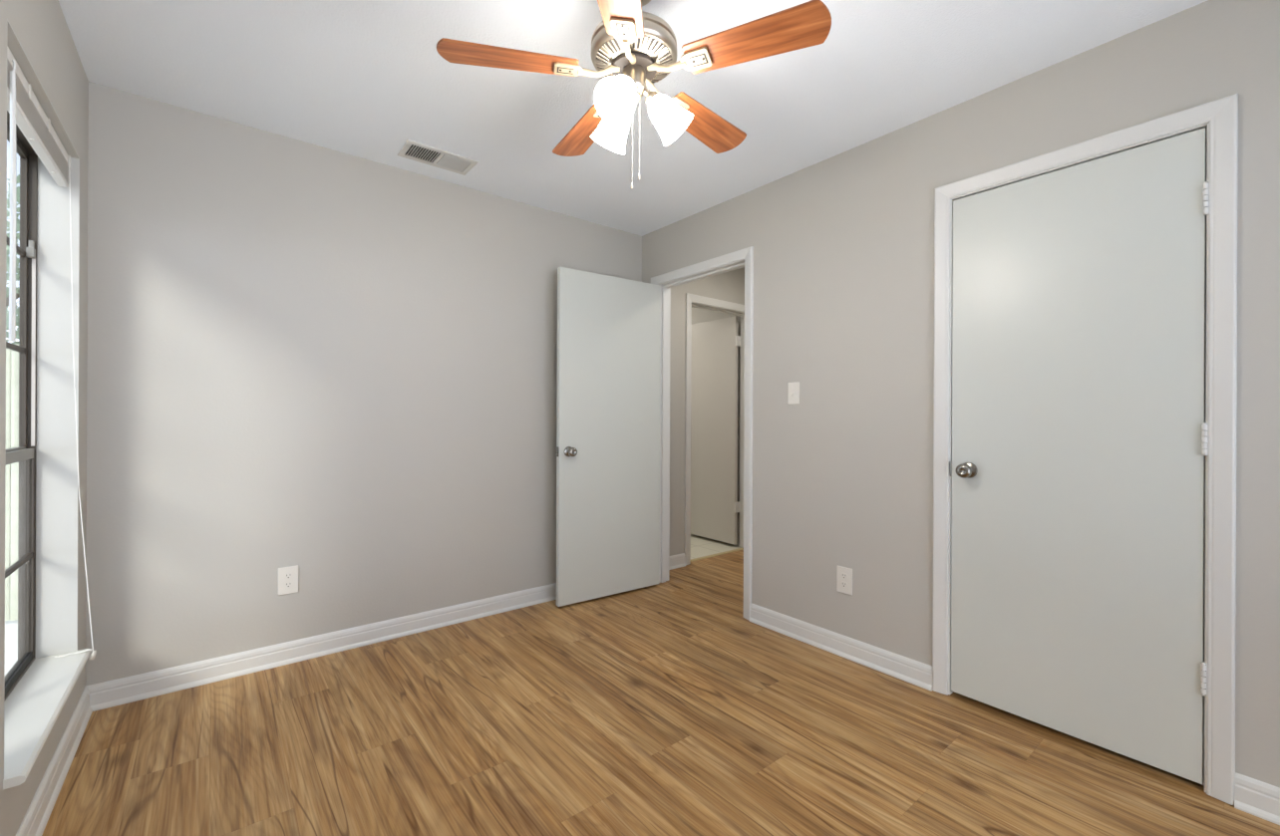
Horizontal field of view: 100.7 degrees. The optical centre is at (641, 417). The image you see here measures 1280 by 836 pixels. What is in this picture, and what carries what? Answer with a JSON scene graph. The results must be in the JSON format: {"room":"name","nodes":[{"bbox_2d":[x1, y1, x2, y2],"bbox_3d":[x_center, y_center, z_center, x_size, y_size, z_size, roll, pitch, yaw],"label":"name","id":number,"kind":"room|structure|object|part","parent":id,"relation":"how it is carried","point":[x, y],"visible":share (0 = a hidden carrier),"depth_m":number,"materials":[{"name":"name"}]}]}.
{"room":"empty bedroom","nodes":[
{"label":"empty bedroom","id":0,"kind":"room"},
{"bbox_2d":[0,0,88,835],"bbox_3d":[-0.941,-0.074,0.452,0.142,2.430,3.986,0,0,-39],"label":"wall","id":1,"kind":"structure","parent":0,"point":[41,28],"depth_m":1.55,"materials":[{"name":"grey paint"}]},
{"bbox_2d":[2,18,91,790],"bbox_3d":[-1.801,-0.033,1.547,0.177,1.804,0.878,0,0,-39],"label":"window","id":2,"kind":"structure","parent":1,"relation":"in","point":[47,563],"depth_m":1.86,"materials":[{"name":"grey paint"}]},
{"bbox_3d":[-1.863,0.119,1.499,0.016,0.030,0.827,0,0,-39],"label":"rail","id":3,"kind":"part","parent":2,"relation":"part of","materials":[{"name":"silver metal"}]},
{"bbox_3d":[-1.858,-0.898,1.499,0.016,0.022,0.827,0,0,-39],"label":"rail","id":4,"kind":"part","parent":2,"relation":"part of","materials":[{"name":"brown metal"}]},
{"bbox_3d":[-1.851,0.824,1.511,0.015,0.022,0.825,0,0,-39],"label":"rail","id":5,"kind":"part","parent":2,"relation":"part of","materials":[{"name":"black"}]},
{"bbox_3d":[-1.848,0.127,1.511,0.015,0.034,0.825,0,0,-39],"label":"rail","id":6,"kind":"part","parent":2,"relation":"part of","materials":[{"name":"silver metal"}]},
{"bbox_3d":[-1.855,-0.042,1.505,0.040,1.778,0.864,0,0,-39],"label":"frame","id":7,"kind":"part","parent":2,"relation":"part of","materials":[{"name":"brown metal"}]},
{"bbox_3d":[-1.861,-0.388,1.499,0.016,1.043,0.851,0,0,-39],"label":"sash","id":8,"kind":"part","parent":2,"relation":"part of","materials":[{"name":"brown metal"}]},
{"bbox_3d":[-1.849,0.472,1.511,0.015,0.725,0.851,0,0,-39],"label":"sash","id":9,"kind":"part","parent":2,"relation":"part of","materials":[{"name":"brown metal"}]},
{"bbox_3d":[-1.789,0.858,1.560,0.136,0.022,0.878,0,0,-39],"label":"sill","id":10,"kind":"part","parent":2,"relation":"part of","materials":[{"name":"white paint"}]},
{"bbox_2d":[6,45,96,659],"bbox_3d":[-1.762,-0.027,1.579,0.110,1.808,0.860,0,0,-39],"label":"window blind","id":11,"kind":"object","parent":2,"relation":"attached to","point":[24,109],"visible":0.98,"depth_m":1.48,"materials":[{"name":"white"}]},
{"bbox_3d":[-1.787,-0.822,1.557,0.027,0.014,0.844,0,0,-39],"label":"rail","id":12,"kind":"part","parent":11,"relation":"part of","materials":[{"name":"white"}]},
{"bbox_3d":[-1.996,-0.024,1.893,0.068,1.748,0.010,0,0,-39],"label":"lift cord","id":13,"kind":"part","parent":11,"relation":"part of","materials":[{"name":"white plastic"}]},
{"bbox_2d":[15,686,92,835],"bbox_3d":[-0.883,1.093,0.503,0.021,0.096,3.986,0,0,-39],"label":"baseboard","id":14,"kind":"structure","parent":1,"relation":"attached to","point":[34,823],"depth_m":1.61,"materials":[{"name":"white paint"}]},
{"bbox_2d":[85,81,744,685],"bbox_3d":[-0.615,-0.073,3.375,4.320,2.430,0.154,0,0,-39],"label":"wall","id":15,"kind":"structure","parent":0,"point":[341,368],"depth_m":2.49,"materials":[{"name":"grey paint"}]},
{"bbox_2d":[278,565,298,596],"bbox_3d":[-1.631,0.756,2.453,0.080,0.126,0.009,0,0,-39],"label":"wall outlet","id":16,"kind":"object","parent":15,"relation":"attached to","point":[287,576],"visible":1,"depth_m":2.45,"materials":[{"name":"white plastic"}]},
{"bbox_2d":[284,582,293,588],"bbox_3d":[-1.630,0.776,2.451,0.034,0.028,0.002,0,0,-39],"label":"receptacle","id":17,"kind":"object","parent":16,"relation":"attached to","point":[286,584],"depth_m":2.45,"materials":[{"name":"grey plastic"}]},
{"bbox_2d":[284,573,293,580],"bbox_3d":[-1.630,0.735,2.451,0.034,0.028,0.002,0,0,-39],"label":"receptacle","id":18,"kind":"object","parent":16,"relation":"attached to","point":[287,576],"depth_m":2.45,"materials":[{"name":"grey plastic"}]},
{"bbox_2d":[85,583,556,711],"bbox_3d":[-1.068,1.092,2.902,2.746,0.096,0.021,0,0,-39],"label":"baseboard","id":19,"kind":"structure","parent":15,"relation":"attached to","point":[110,694],"depth_m":2.46,"materials":[{"name":"white paint"}]},
{"bbox_2d":[668,553,685,570],"bbox_3d":[0.202,1.098,3.977,0.351,0.096,0.021,0,0,-39],"label":"baseboard","id":20,"kind":"structure","parent":15,"relation":"attached to","point":[679,560],"depth_m":4.03,"materials":[{"name":"white paint"}]},
{"bbox_2d":[684,293,744,565],"bbox_3d":[0.633,0.096,4.397,0.841,2.098,0.132,0,0,-39],"label":"door frame","id":21,"kind":"structure","parent":15,"relation":"attached to","point":[692,300],"depth_m":4.12,"materials":[{"name":"white paint"}]},
{"bbox_2d":[58,0,1207,236],"bbox_3d":[0.315,-1.334,2.787,5.020,0.100,6.250,0,0,-39],"label":"ceiling","id":22,"kind":"structure","parent":0,"point":[364,79],"depth_m":2.00,"materials":[{"name":"white paint"}]},
{"bbox_2d":[397,139,478,175],"bbox_3d":[-1.008,-1.284,2.639,0.336,0.011,0.184,0,0,-39],"label":"ceiling vent","id":23,"kind":"object","parent":22,"relation":"in","point":[412,150],"visible":1,"depth_m":2.63,"materials":[{"name":"white metal"}]},
{"bbox_2d":[436,0,831,189],"bbox_3d":[-0.017,-0.975,1.585,1.034,0.621,1.036,0,0,-39],"label":"ceiling fan","id":24,"kind":"object","parent":22,"relation":"hanging from","point":[634,49],"visible":1,"depth_m":1.48,"materials":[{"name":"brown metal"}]},
{"bbox_3d":[-0.370,-1.000,1.483,0.381,0.006,0.129,0,10,-11],"label":"blade","id":25,"kind":"part","parent":24,"relation":"part of","materials":[{"name":"brown wood"}]},
{"bbox_3d":[-0.196,-0.999,1.863,0.129,0.006,0.381,-12,6,-29],"label":"blade","id":26,"kind":"part","parent":24,"relation":"part of","materials":[{"name":"brown wood"}]},
{"bbox_3d":[-0.122,-1.003,1.532,0.120,0.042,0.020,0,10,-11],"label":"blade arm","id":27,"kind":"part","parent":24,"relation":"part of","materials":[{"name":"beige metal"}]},
{"bbox_3d":[-0.081,-0.891,1.630,0.117,0.110,0.117,0,43,-38],"label":"lamp shade","id":28,"kind":"part","parent":24,"relation":"part of","materials":[{"name":"white glass"}]},
{"bbox_3d":[-0.058,-0.891,1.464,0.117,0.110,0.117,0,-43,22],"label":"lamp shade","id":29,"kind":"part","parent":24,"relation":"part of","materials":[{"name":"white glass"}]},
{"bbox_3d":[-0.058,-0.891,1.465,0.055,0.085,0.055,0,-43,22],"label":"light bulb","id":30,"kind":"part","parent":24,"relation":"part of","materials":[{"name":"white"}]},
{"bbox_3d":[-0.062,-0.998,1.201,0.129,0.006,0.381,11,1,6],"label":"blade","id":31,"kind":"part","parent":24,"relation":"part of","materials":[{"name":"brown wood"}]},
{"bbox_3d":[-0.039,-0.938,1.504,0.062,0.061,0.049,0,0,-39],"label":"lamp arm","id":32,"kind":"part","parent":24,"relation":"part of","materials":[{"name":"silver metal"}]},
{"bbox_3d":[-0.032,-1.002,1.451,0.020,0.042,0.120,11,1,6],"label":"blade arm","id":33,"kind":"part","parent":24,"relation":"part of","materials":[{"name":"beige metal"}]},
{"bbox_3d":[-0.026,-0.811,1.544,0.002,0.258,0.002,0,0,-39],"label":"pull chain","id":34,"kind":"part","parent":24,"relation":"part of","materials":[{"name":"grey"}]},
{"bbox_3d":[-0.005,-0.829,1.560,0.002,0.223,0.002,0,0,-39],"label":"pull chain","id":35,"kind":"part","parent":24,"relation":"part of","materials":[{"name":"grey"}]},
{"bbox_3d":[0.028,-0.938,1.561,0.065,0.061,0.043,0,0,-8],"label":"lamp arm","id":36,"kind":"part","parent":24,"relation":"part of","materials":[{"name":"silver metal"}]},
{"bbox_3d":[0.048,-1.002,1.630,0.020,0.042,0.120,-14,-9,42],"label":"blade arm","id":37,"kind":"part","parent":24,"relation":"part of","materials":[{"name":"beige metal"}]},
{"bbox_3d":[0.072,-1.002,1.512,0.120,0.042,0.020,0,-10,25],"label":"blade arm","id":38,"kind":"part","parent":24,"relation":"part of","materials":[{"name":"beige metal"}]},
{"bbox_3d":[0.073,-0.890,1.567,0.117,0.110,0.117,-43,5,-6],"label":"lamp shade","id":39,"kind":"part","parent":24,"relation":"part of","materials":[{"name":"white glass"}]},
{"bbox_3d":[0.219,-0.997,1.816,0.129,0.006,0.381,-14,-9,42],"label":"blade","id":40,"kind":"part","parent":24,"relation":"part of","materials":[{"name":"brown wood"}]},
{"bbox_3d":[0.302,-0.997,1.406,0.381,0.006,0.129,0,-11,25],"label":"blade","id":41,"kind":"part","parent":24,"relation":"part of","materials":[{"name":"brown wood"}]},
{"bbox_2d":[41,534,1279,835],"bbox_3d":[0.303,1.176,2.787,5.020,0.060,6.250,0,0,-39],"label":"floor","id":42,"kind":"structure","parent":0,"point":[661,709],"depth_m":1.83,"materials":[{"name":"laminate"}]},
{"bbox_2d":[690,548,743,562],"bbox_3d":[0.620,1.143,4.408,0.689,0.009,0.045,0,0,-39],"label":"threshold","id":43,"kind":"object","parent":42,"relation":"on","point":[738,549],"visible":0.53,"depth_m":4.40,"materials":[{"name":"brown wood"}]},
{"bbox_2d":[691,307,740,545],"bbox_3d":[-0.166,-0.071,5.125,1.342,2.430,2.014,0,0,-39],"label":"wall","id":44,"kind":"structure","parent":0,"point":[699,315],"depth_m":4.76,"materials":[{"name":"grey paint"}]},
{"bbox_2d":[690,316,740,544],"bbox_3d":[0.605,0.118,4.910,0.106,2.004,0.706,0,0,-40],"label":"door","id":45,"kind":"structure","parent":44,"relation":"in","point":[715,506],"depth_m":4.84,"materials":[{"name":"grey paint"}]},
{"bbox_2d":[641,0,1279,788],"bbox_3d":[1.296,-0.064,2.257,0.115,2.430,3.986,0,0,-39],"label":"wall","id":46,"kind":"structure","parent":0,"point":[842,243],"depth_m":2.35,"materials":[{"name":"grey paint"}]},
{"bbox_2d":[556,267,660,607],"bbox_3d":[-0.191,0.119,3.387,0.776,2.022,0.173,0,0,-36],"label":"door","id":47,"kind":"structure","parent":46,"relation":"in","point":[608,404],"depth_m":3.35,"materials":[{"name":"grey paint"}]},
{"bbox_3d":[-0.409,0.208,3.148,0.057,0.057,0.041,0,0,-36],"label":"knob","id":48,"kind":"part","parent":47,"relation":"part of","materials":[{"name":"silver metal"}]},
{"bbox_2d":[650,246,753,621],"bbox_3d":[0.394,0.091,3.373,0.149,2.106,0.887,0,0,-39],"label":"door frame","id":49,"kind":"structure","parent":46,"relation":"attached to","point":[742,258],"depth_m":3.29,"materials":[{"name":"white paint"}]},
{"bbox_2d":[787,381,799,404],"bbox_3d":[0.792,-0.123,2.775,0.019,0.115,0.070,0,0,-39],"label":"light switch","id":50,"kind":"object","parent":46,"relation":"attached to","point":[793,388],"visible":1,"depth_m":2.77,"materials":[{"name":"white plastic"}]},
{"bbox_2d":[836,566,852,596],"bbox_3d":[0.976,0.785,2.550,0.009,0.126,0.080,0,0,-39],"label":"wall outlet","id":51,"kind":"object","parent":46,"relation":"attached to","point":[843,574],"visible":1,"depth_m":2.55,"materials":[{"name":"white plastic"}]},
{"bbox_2d":[840,581,847,588],"bbox_3d":[0.973,0.806,2.549,0.002,0.028,0.034,0,0,-39],"label":"receptacle","id":52,"kind":"object","parent":51,"relation":"attached to","point":[843,584],"depth_m":2.55,"materials":[{"name":"grey plastic"}]},
{"bbox_2d":[840,573,847,580],"bbox_3d":[0.973,0.765,2.549,0.002,0.028,0.034,0,0,-39],"label":"receptacle","id":53,"kind":"object","parent":51,"relation":"attached to","point":[843,576],"depth_m":2.55,"materials":[{"name":"grey plastic"}]},
{"bbox_2d":[749,604,1279,825],"bbox_3d":[1.238,1.102,2.214,0.021,0.096,3.986,0,0,-39],"label":"baseboard","id":54,"kind":"structure","parent":46,"relation":"attached to","point":[1255,798],"depth_m":2.39,"materials":[{"name":"white paint"}]},
{"bbox_2d":[951,127,1209,784],"bbox_3d":[1.492,0.120,1.895,0.104,2.020,0.725,0,0,-39],"label":"door","id":55,"kind":"structure","parent":46,"relation":"in","point":[1080,429],"depth_m":1.84,"materials":[{"name":"grey paint"}]},
{"bbox_3d":[1.281,0.214,2.106,0.041,0.057,0.057,0,0,-39],"label":"knob","id":56,"kind":"part","parent":55,"relation":"part of","materials":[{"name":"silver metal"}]},
{"bbox_2d":[932,93,1238,805],"bbox_3d":[1.541,0.095,1.939,0.132,2.108,0.848,0,0,-39],"label":"door frame","id":57,"kind":"structure","parent":46,"relation":"attached to","point":[1219,118],"depth_m":1.61,"materials":[{"name":"white paint"}]},
{"bbox_3d":[1.282,0.214,2.197,0.023,0.060,0.004,0,0,-39],"label":"strike plate","id":58,"kind":"part","parent":57,"relation":"part of","materials":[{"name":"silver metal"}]},
{"label":"outside","id":59,"kind":"structure","parent":0,"visible":0},
{"bbox_2d":[4,620,17,675],"bbox_3d":[-3.147,1.501,3.891,60.000,0.100,70.000,0,0,-39],"label":"gravel yard","id":60,"kind":"structure","parent":59,"point":[11,627],"depth_m":3.38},
{"bbox_2d":[4,343,18,621],"bbox_3d":[-5.140,0.452,3.159,5.670,2.020,0.170,0,0,-39],"label":"wooden fence","id":61,"kind":"object","parent":60,"relation":"on","point":[12,357],"visible":0.02,"depth_m":3.68,"materials":[{"name":"white wood"}]},
{"bbox_2d":[5,174,19,343],"bbox_3d":[-7.765,-0.764,5.952,3.044,4.440,3.038,0,0,-39],"label":"shade tree","id":62,"kind":"object","parent":60,"relation":"on","point":[18,176],"visible":0.06,"depth_m":6.01,"materials":[{"name":"green plant"}]}
]}

